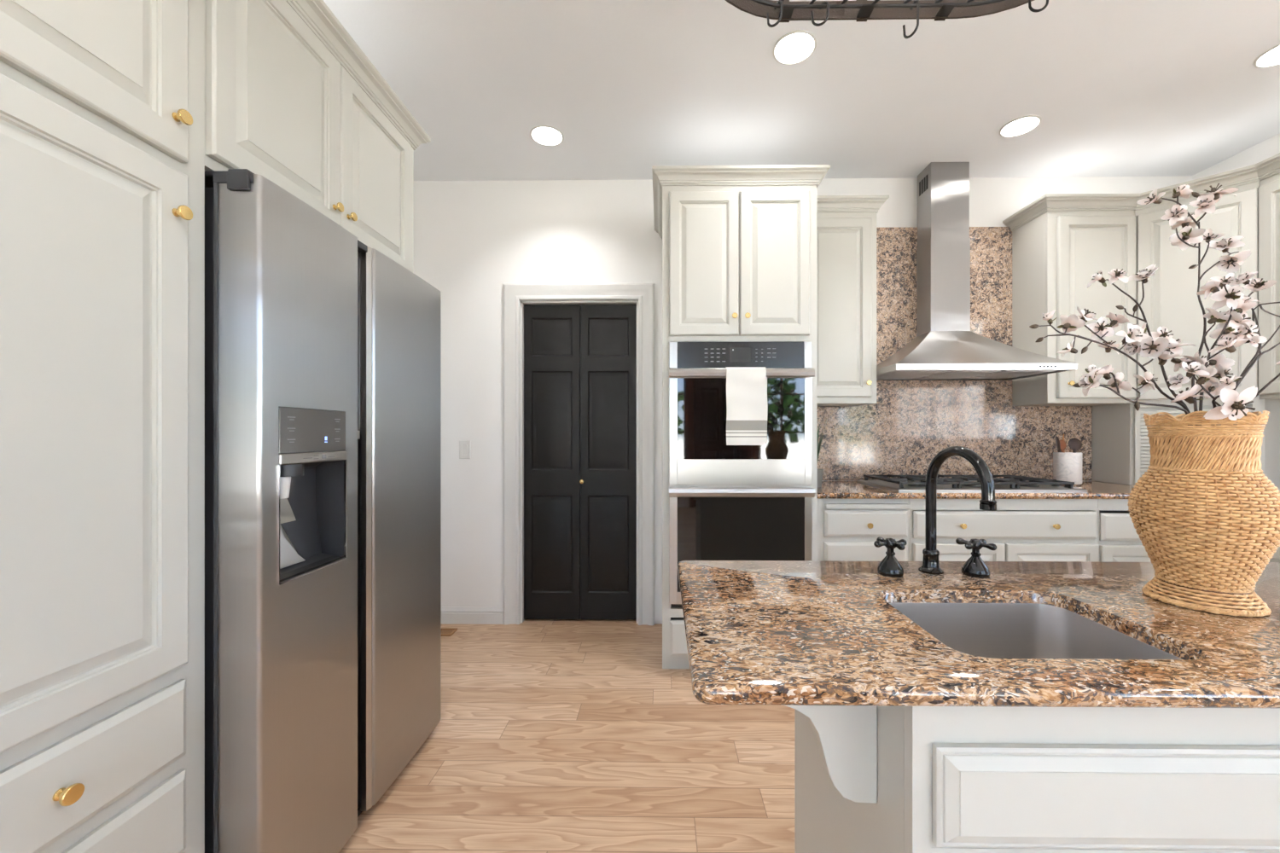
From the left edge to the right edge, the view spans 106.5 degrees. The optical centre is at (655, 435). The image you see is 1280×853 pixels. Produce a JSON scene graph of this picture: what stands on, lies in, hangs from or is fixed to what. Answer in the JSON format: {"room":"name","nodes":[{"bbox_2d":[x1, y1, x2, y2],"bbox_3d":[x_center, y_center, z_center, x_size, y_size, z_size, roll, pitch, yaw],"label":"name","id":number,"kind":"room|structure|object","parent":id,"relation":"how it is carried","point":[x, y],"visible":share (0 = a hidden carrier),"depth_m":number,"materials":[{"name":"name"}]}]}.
{"room":"kitchen","nodes":[
{"label":"kitchen","id":0,"kind":"room"},
{"bbox_2d":[338,619,794,852],"bbox_3d":[1.774,1.230,-0.121,7.050,0.080,6.500,0,0,1],"label":"floor","id":1,"kind":"structure","parent":0,"point":[550,736],"depth_m":1.76,"materials":[{"name":"brown wood"}]},
{"bbox_2d":[0,0,204,852],"bbox_3d":[-1.282,-0.026,0.805,0.649,2.433,0.520,0,0,1],"label":"pantry cabinet","id":2,"kind":"object","parent":1,"relation":"on","point":[102,101],"visible":1,"depth_m":0.85,"materials":[{"name":"paint"}]},
{"bbox_2d":[204,168,440,852],"bbox_3d":[-1.225,0.295,1.505,0.713,1.789,0.889,0,0,1],"label":"refrigerator","id":3,"kind":"object","parent":1,"relation":"on","point":[322,349],"visible":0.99,"depth_m":1.23,"materials":[{"name":"metal"}]},
{"bbox_2d":[440,628,457,636],"bbox_3d":[-1.361,1.185,2.877,0.304,0.010,0.100,0,0,1],"label":"floor vent","id":4,"kind":"object","parent":1,"relation":"in","point":[444,631],"visible":0.42,"depth_m":2.88,"materials":[{"name":"brown wood"}]},
{"bbox_2d":[651,164,830,669],"bbox_3d":[0.417,-0.057,2.656,0.858,2.493,0.697,0,0,1],"label":"tall cabinet","id":5,"kind":"object","parent":1,"relation":"on","point":[739,242],"visible":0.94,"depth_m":2.34,"materials":[{"name":"paint"}]},
{"bbox_2d":[669,341,814,607],"bbox_3d":[0.416,0.195,2.610,0.699,1.310,0.650,0,0,1],"label":"double oven","id":6,"kind":"object","parent":5,"relation":"in","point":[727,503],"visible":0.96,"depth_m":2.33,"materials":[{"name":"metal"}]},
{"bbox_2d":[725,367,767,445],"bbox_3d":[0.438,-0.138,2.295,0.205,0.373,0.039,0,0,1],"label":"hand towel","id":7,"kind":"object","parent":6,"relation":"hanging from","point":[747,407],"visible":1,"depth_m":2.28,"materials":[{"name":"fabric"}]},
{"bbox_2d":[816,498,909,561],"bbox_3d":[1.032,0.751,2.666,0.465,0.877,0.661,0,0,1],"label":"base cabinet","id":8,"kind":"object","parent":1,"relation":"on","point":[847,530],"visible":0.3,"depth_m":2.36,"materials":[{"name":"paint"}]},
{"bbox_2d":[909,499,1098,561],"bbox_3d":[1.727,0.751,2.657,0.921,0.877,0.662,0,0,1],"label":"base cabinet","id":9,"kind":"object","parent":1,"relation":"on","point":[1021,530],"visible":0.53,"depth_m":2.35,"materials":[{"name":"paint"}]},
{"bbox_2d":[785,705,1279,852],"bbox_3d":[0.987,0.750,0.791,1.745,0.880,0.515,0,0,1],"label":"base cabinet","id":10,"kind":"object","parent":1,"relation":"on","point":[869,779],"visible":0.39,"depth_m":0.56,"materials":[{"name":"paint"}]},
{"bbox_2d":[677,560,1279,709],"bbox_3d":[1.003,0.296,0.804,1.914,0.022,0.554,0,0,1],"label":"countertop","id":11,"kind":"structure","parent":10,"relation":"on","point":[758,632],"depth_m":0.66,"materials":[{"name":"stone"}]},
{"bbox_2d":[873,536,907,577],"bbox_3d":[0.481,0.248,0.979,0.057,0.074,0.057,0,0,31],"label":"tap","id":12,"kind":"object","parent":11,"relation":"on","point":[889,566],"visible":1,"depth_m":0.97,"materials":[{"name":"black metal"}]},
{"bbox_2d":[918,446,996,575],"bbox_3d":[0.589,0.153,0.933,0.047,0.264,0.180,0,0,-12],"label":"faucet","id":13,"kind":"object","parent":11,"relation":"on","point":[930,559],"visible":1,"depth_m":0.98,"materials":[{"name":"black metal"}]},
{"bbox_2d":[955,538,997,578],"bbox_3d":[0.652,0.248,0.973,0.057,0.074,0.057,0,0,11],"label":"tap","id":14,"kind":"object","parent":11,"relation":"on","point":[974,567],"visible":1,"depth_m":0.96,"materials":[{"name":"black metal"}]},
{"bbox_2d":[889,603,1181,659],"bbox_3d":[0.561,0.399,0.743,0.363,0.182,0.300,0,0,1],"label":"sink","id":15,"kind":"object","parent":11,"relation":"in","point":[992,631],"visible":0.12,"depth_m":0.88,"materials":[{"name":"metal"}]},
{"bbox_2d":[1127,410,1279,617],"bbox_3d":[0.933,0.123,0.816,0.183,0.324,0.182,0,0,-15],"label":"wicker vase","id":16,"kind":"object","parent":11,"relation":"on","point":[1205,513],"visible":1,"depth_m":0.77,"materials":[{"name":"wicker"}]},
{"bbox_2d":[1029,306,1192,425],"bbox_3d":[0.754,-0.057,0.798,0.325,0.324,0.076,0,0,-11],"label":"branch","id":17,"kind":"object","parent":16,"relation":"in","point":[1154,347],"visible":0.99,"depth_m":0.80,"materials":[{"name":"white plant"}]},
{"bbox_2d":[1072,364,1191,425],"bbox_3d":[0.774,-0.005,0.790,0.260,0.220,0.066,0,0,-20],"label":"branch","id":18,"kind":"object","parent":16,"relation":"in","point":[1086,381],"visible":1,"depth_m":0.77,"materials":[{"name":"white plant"}]},
{"bbox_2d":[1087,264,1195,410],"bbox_3d":[0.853,-0.101,0.839,0.158,0.414,0.097,0,0,1],"label":"branch","id":19,"kind":"object","parent":16,"relation":"in","point":[1143,276],"visible":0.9,"depth_m":0.83,"materials":[{"name":"white plant"}]},
{"bbox_2d":[1136,183,1251,425],"bbox_3d":[0.971,-0.168,0.850,0.270,0.546,0.097,0,0,-29],"label":"branch","id":20,"kind":"object","parent":16,"relation":"in","point":[1178,213],"visible":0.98,"depth_m":0.84,"materials":[{"name":"white plant"}]},
{"bbox_2d":[1167,361,1257,420],"bbox_3d":[0.870,-0.006,0.761,0.114,0.222,0.080,0,0,17],"label":"branch","id":21,"kind":"object","parent":16,"relation":"in","point":[1234,408],"visible":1,"depth_m":0.75,"materials":[{"name":"white plant"}]},
{"bbox_2d":[1181,273,1256,425],"bbox_3d":[0.936,-0.081,0.795,0.126,0.372,0.073,0,0,-33],"label":"branch","id":22,"kind":"object","parent":16,"relation":"in","point":[1224,294],"visible":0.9,"depth_m":0.79,"materials":[{"name":"white plant"}]},
{"bbox_2d":[1221,271,1279,406],"bbox_3d":[1.044,-0.097,0.849,0.191,0.405,0.050,0,0,-21],"label":"branch","id":23,"kind":"object","parent":16,"relation":"in","point":[1253,285],"visible":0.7,"depth_m":0.84,"materials":[{"name":"white plant"}]},
{"bbox_2d":[1234,302,1279,390],"bbox_3d":[1.088,-0.075,0.843,0.267,0.362,0.068,0,0,-13],"label":"branch","id":24,"kind":"object","parent":16,"relation":"in","point":[1260,353],"visible":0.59,"depth_m":0.86,"materials":[{"name":"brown plant"}]},
{"bbox_2d":[1245,360,1279,405],"bbox_3d":[1.045,-0.029,0.776,0.160,0.269,0.083,0,0,-7],"label":"branch","id":25,"kind":"object","parent":16,"relation":"in","point":[1262,389],"visible":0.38,"depth_m":0.78,"materials":[{"name":"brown plant"}]},
{"bbox_2d":[1097,499,1151,562],"bbox_3d":[2.450,0.751,2.648,0.524,0.877,0.662,0,0,1],"label":"base cabinet","id":26,"kind":"object","parent":1,"relation":"on","point":[1118,539],"visible":0.03,"depth_m":2.34,"materials":[{"name":"paint"}]},
{"bbox_2d":[1268,544,1279,562],"bbox_3d":[2.981,0.751,1.292,0.647,0.877,2.116,0,0,1],"label":"base cabinet","id":27,"kind":"object","parent":1,"relation":"on","point":[1276,558],"visible":0.02,"depth_m":2.07,"materials":[{"name":"paint"}]},
{"bbox_2d":[816,481,1279,499],"bbox_3d":[2.050,0.299,1.594,2.525,0.028,2.736,0,0,1],"label":"countertop","id":28,"kind":"structure","parent":27,"relation":"on","point":[850,490],"depth_m":2.35,"materials":[{"name":"stone"}]},
{"bbox_2d":[816,419,826,487],"bbox_3d":[0.880,0.097,2.649,0.129,0.375,0.116,0,0,27],"label":"potted plant","id":29,"kind":"object","parent":28,"relation":"on","point":[819,472],"visible":0.27,"depth_m":2.62,"materials":[{"name":"green plant"}]},
{"bbox_2d":[857,474,1087,491],"bbox_3d":[1.697,0.260,2.655,0.940,0.048,0.510,0,0,1],"label":"gas cooktop","id":30,"kind":"object","parent":28,"relation":"in","point":[904,483],"visible":0.9,"depth_m":2.52,"materials":[{"name":"metal"}]},
{"bbox_2d":[1053,452,1082,486],"bbox_3d":[2.355,0.192,2.732,0.127,0.186,0.127,0,0,1],"label":"utensil crock","id":31,"kind":"object","parent":28,"relation":"on","point":[1067,466],"visible":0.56,"depth_m":2.68,"materials":[{"name":"white stone"}]},
{"bbox_2d":[1055,436,1060,452],"bbox_3d":[2.311,0.131,2.731,0.070,0.250,0.018,0,0,-9],"label":"wooden spoon","id":32,"kind":"object","parent":31,"relation":"in","point":[1057,441],"visible":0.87,"depth_m":2.72,"materials":[{"name":"brown wood"}]},
{"bbox_2d":[1059,440,1066,453],"bbox_3d":[2.331,0.141,2.744,0.056,0.228,0.015,0,0,-8],"label":"wooden spoon","id":33,"kind":"object","parent":31,"relation":"in","point":[1062,443],"visible":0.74,"depth_m":2.74,"materials":[{"name":"brown wood"}]},
{"bbox_2d":[1068,438,1082,453],"bbox_3d":[2.396,0.137,2.734,0.086,0.239,0.029,0,0,-18],"label":"wooden spoon","id":34,"kind":"object","parent":31,"relation":"in","point":[1075,445],"visible":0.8,"depth_m":2.73,"materials":[{"name":"brown wood"}]},
{"bbox_2d":[1091,164,1279,490],"bbox_3d":[3.001,-0.526,2.664,0.650,1.618,0.618,0,0,1],"label":"tall cabinet","id":35,"kind":"object","parent":28,"relation":"on","point":[1120,446],"visible":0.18,"depth_m":2.56,"materials":[{"name":"paint"}]},
{"bbox_2d":[323,0,1279,180],"bbox_3d":[1.774,-1.660,-0.121,7.050,0.100,6.500,0,0,1],"label":"ceiling","id":36,"kind":"structure","parent":0,"point":[1117,88],"depth_m":2.18,"materials":[{"name":"paint"}]},
{"bbox_2d":[529,125,564,145],"bbox_3d":[-0.584,-1.607,2.569,0.176,0.006,0.176,0,0,1],"label":"recessed light","id":37,"kind":"object","parent":36,"relation":"in","point":[543,135],"visible":1,"depth_m":2.56,"materials":[{"name":"glass"}]},
{"bbox_2d":[773,29,816,64],"bbox_3d":[0.577,-1.607,1.986,0.176,0.006,0.176,0,0,1],"label":"recessed light","id":38,"kind":"object","parent":36,"relation":"in","point":[794,47],"visible":1,"depth_m":1.98,"materials":[{"name":"glass"}]},
{"bbox_2d":[725,0,1034,22],"bbox_3d":[0.416,-1.205,0.709,0.768,0.808,0.448,0,0,1],"label":"pot rack","id":39,"kind":"object","parent":36,"relation":"hanging from","point":[859,10],"visible":0.96,"depth_m":0.92,"materials":[{"name":"metal"}]},
{"bbox_2d":[766,0,783,27],"bbox_3d":[0.225,-0.793,0.902,0.033,0.042,0.004,0,0,39],"label":"hook","id":40,"kind":"object","parent":39,"relation":"hanging from","point":[778,2],"visible":1,"depth_m":0.90,"materials":[{"name":"metal"}]},
{"bbox_2d":[810,1,829,26],"bbox_3d":[0.310,-0.793,0.901,0.033,0.042,0.004,0,0,22],"label":"hook","id":41,"kind":"object","parent":39,"relation":"hanging from","point":[823,2],"visible":1,"depth_m":0.90,"materials":[{"name":"metal"}]},
{"bbox_2d":[902,0,919,38],"bbox_3d":[0.482,-0.784,0.903,0.004,0.062,0.033,0,0,-29],"label":"hook","id":42,"kind":"object","parent":39,"relation":"hanging from","point":[915,1],"visible":1,"depth_m":0.89,"materials":[{"name":"metal"}]},
{"bbox_2d":[1028,0,1048,12],"bbox_3d":[0.686,-0.786,0.856,0.033,0.056,0.004,0,0,16],"label":"hook","id":43,"kind":"object","parent":39,"relation":"hanging from","point":[1031,8],"visible":1,"depth_m":0.86,"materials":[{"name":"metal"}]},
{"bbox_2d":[999,115,1041,137],"bbox_3d":[1.898,-1.607,2.491,0.176,0.006,0.176,0,0,1],"label":"recessed light","id":44,"kind":"object","parent":36,"relation":"in","point":[1019,126],"visible":1,"depth_m":2.49,"materials":[{"name":"glass"}]},
{"bbox_2d":[1253,44,1279,68],"bbox_3d":[2.647,-1.607,2.004,0.176,0.006,0.176,0,0,1],"label":"recessed light","id":45,"kind":"object","parent":36,"relation":"in","point":[1270,58],"visible":1,"depth_m":2.04,"materials":[{"name":"glass"}]},
{"bbox_2d":[413,175,1191,623],"bbox_3d":[0.872,-0.210,3.060,5.170,2.800,0.120,0,0,1],"label":"wall","id":46,"kind":"structure","parent":0,"point":[472,239],"depth_m":3.02,"materials":[{"name":"paint"}]},
{"bbox_2d":[459,440,471,459],"bbox_3d":[-1.206,0.092,3.019,0.072,0.118,0.008,0,0,1],"label":"light switch","id":47,"kind":"object","parent":46,"relation":"attached to","point":[464,445],"visible":1,"depth_m":3.02,"materials":[{"name":"white plastic"}]},
{"bbox_2d":[440,607,503,624],"bbox_3d":[-1.272,1.140,3.017,0.623,0.100,0.016,0,0,1],"label":"baseboard","id":48,"kind":"structure","parent":46,"relation":"attached to","point":[448,615],"depth_m":3.01,"materials":[{"name":"paint"}]},
{"bbox_2d":[503,283,654,625],"bbox_3d":[-0.482,0.118,3.059,0.951,2.143,0.134,0,0,1],"label":"trim","id":49,"kind":"structure","parent":46,"relation":"attached to","point":[515,295],"depth_m":3.00,"materials":[{"name":"paint"}]},
{"bbox_2d":[523,304,636,619],"bbox_3d":[-0.482,0.172,3.054,0.719,2.011,0.065,0,0,1],"label":"door","id":50,"kind":"structure","parent":46,"relation":"in","point":[580,360],"depth_m":3.05,"materials":[{"name":"black paint"}]},
{"bbox_2d":[816,195,889,406],"bbox_3d":[1.051,-0.757,2.828,0.499,1.156,0.337,0,0,1],"label":"upper cabinet","id":51,"kind":"object","parent":46,"relation":"attached to","point":[846,224],"visible":0.72,"depth_m":2.69,"materials":[{"name":"paint"}]},
{"bbox_2d":[860,226,1012,406],"bbox_3d":[1.733,-0.735,2.978,0.956,1.112,0.021,0,0,1],"label":"backsplash","id":52,"kind":"structure","parent":46,"relation":"attached to","point":[991,247],"depth_m":2.97,"materials":[{"name":"stone"}]},
{"bbox_2d":[816,406,1091,481],"bbox_3d":[1.751,0.053,2.978,1.895,0.462,0.021,0,0,1],"label":"backsplash","id":53,"kind":"structure","parent":46,"relation":"attached to","point":[858,442],"depth_m":2.97,"materials":[{"name":"stone"}]},
{"bbox_2d":[876,162,1077,380],"bbox_3d":[1.728,-0.975,2.727,0.939,1.269,0.478,0,0,1],"label":"range hood","id":54,"kind":"object","parent":46,"relation":"attached to","point":[945,347],"visible":0.96,"depth_m":2.81,"materials":[{"name":"metal"}]},
{"bbox_2d":[1002,193,1140,406],"bbox_3d":[2.430,-0.757,2.812,0.535,1.156,0.337,0,0,1],"label":"upper cabinet","id":55,"kind":"object","parent":46,"relation":"attached to","point":[1060,241],"visible":0.93,"depth_m":2.67,"materials":[{"name":"paint"}]},
{"bbox_2d":[1191,133,1279,180],"bbox_3d":[3.366,-0.210,0.715,0.125,2.800,4.510,0,0,1],"label":"wall","id":56,"kind":"structure","parent":0,"point":[1269,148],"depth_m":2.68,"materials":[{"name":"paint"}]},
{"bbox_2d":[1254,152,1279,399],"bbox_3d":[3.133,-0.757,1.944,0.370,1.156,0.859,0,0,1],"label":"upper cabinet","id":57,"kind":"object","parent":56,"relation":"attached to","point":[1268,170],"visible":0.88,"depth_m":2.32,"materials":[{"name":"paint"}]},
{"bbox_3d":[-1.691,-0.210,-0.075,0.120,2.800,6.210,0,0,1],"label":"wall","id":58,"kind":"structure","parent":0,"visible":0},
{"bbox_2d":[204,0,430,273],"bbox_3d":[-1.275,-0.921,1.537,0.653,0.644,0.943,0,0,1],"label":"upper cabinet","id":59,"kind":"object","parent":58,"relation":"attached to","point":[292,101],"visible":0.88,"depth_m":1.36,"materials":[{"name":"paint"}]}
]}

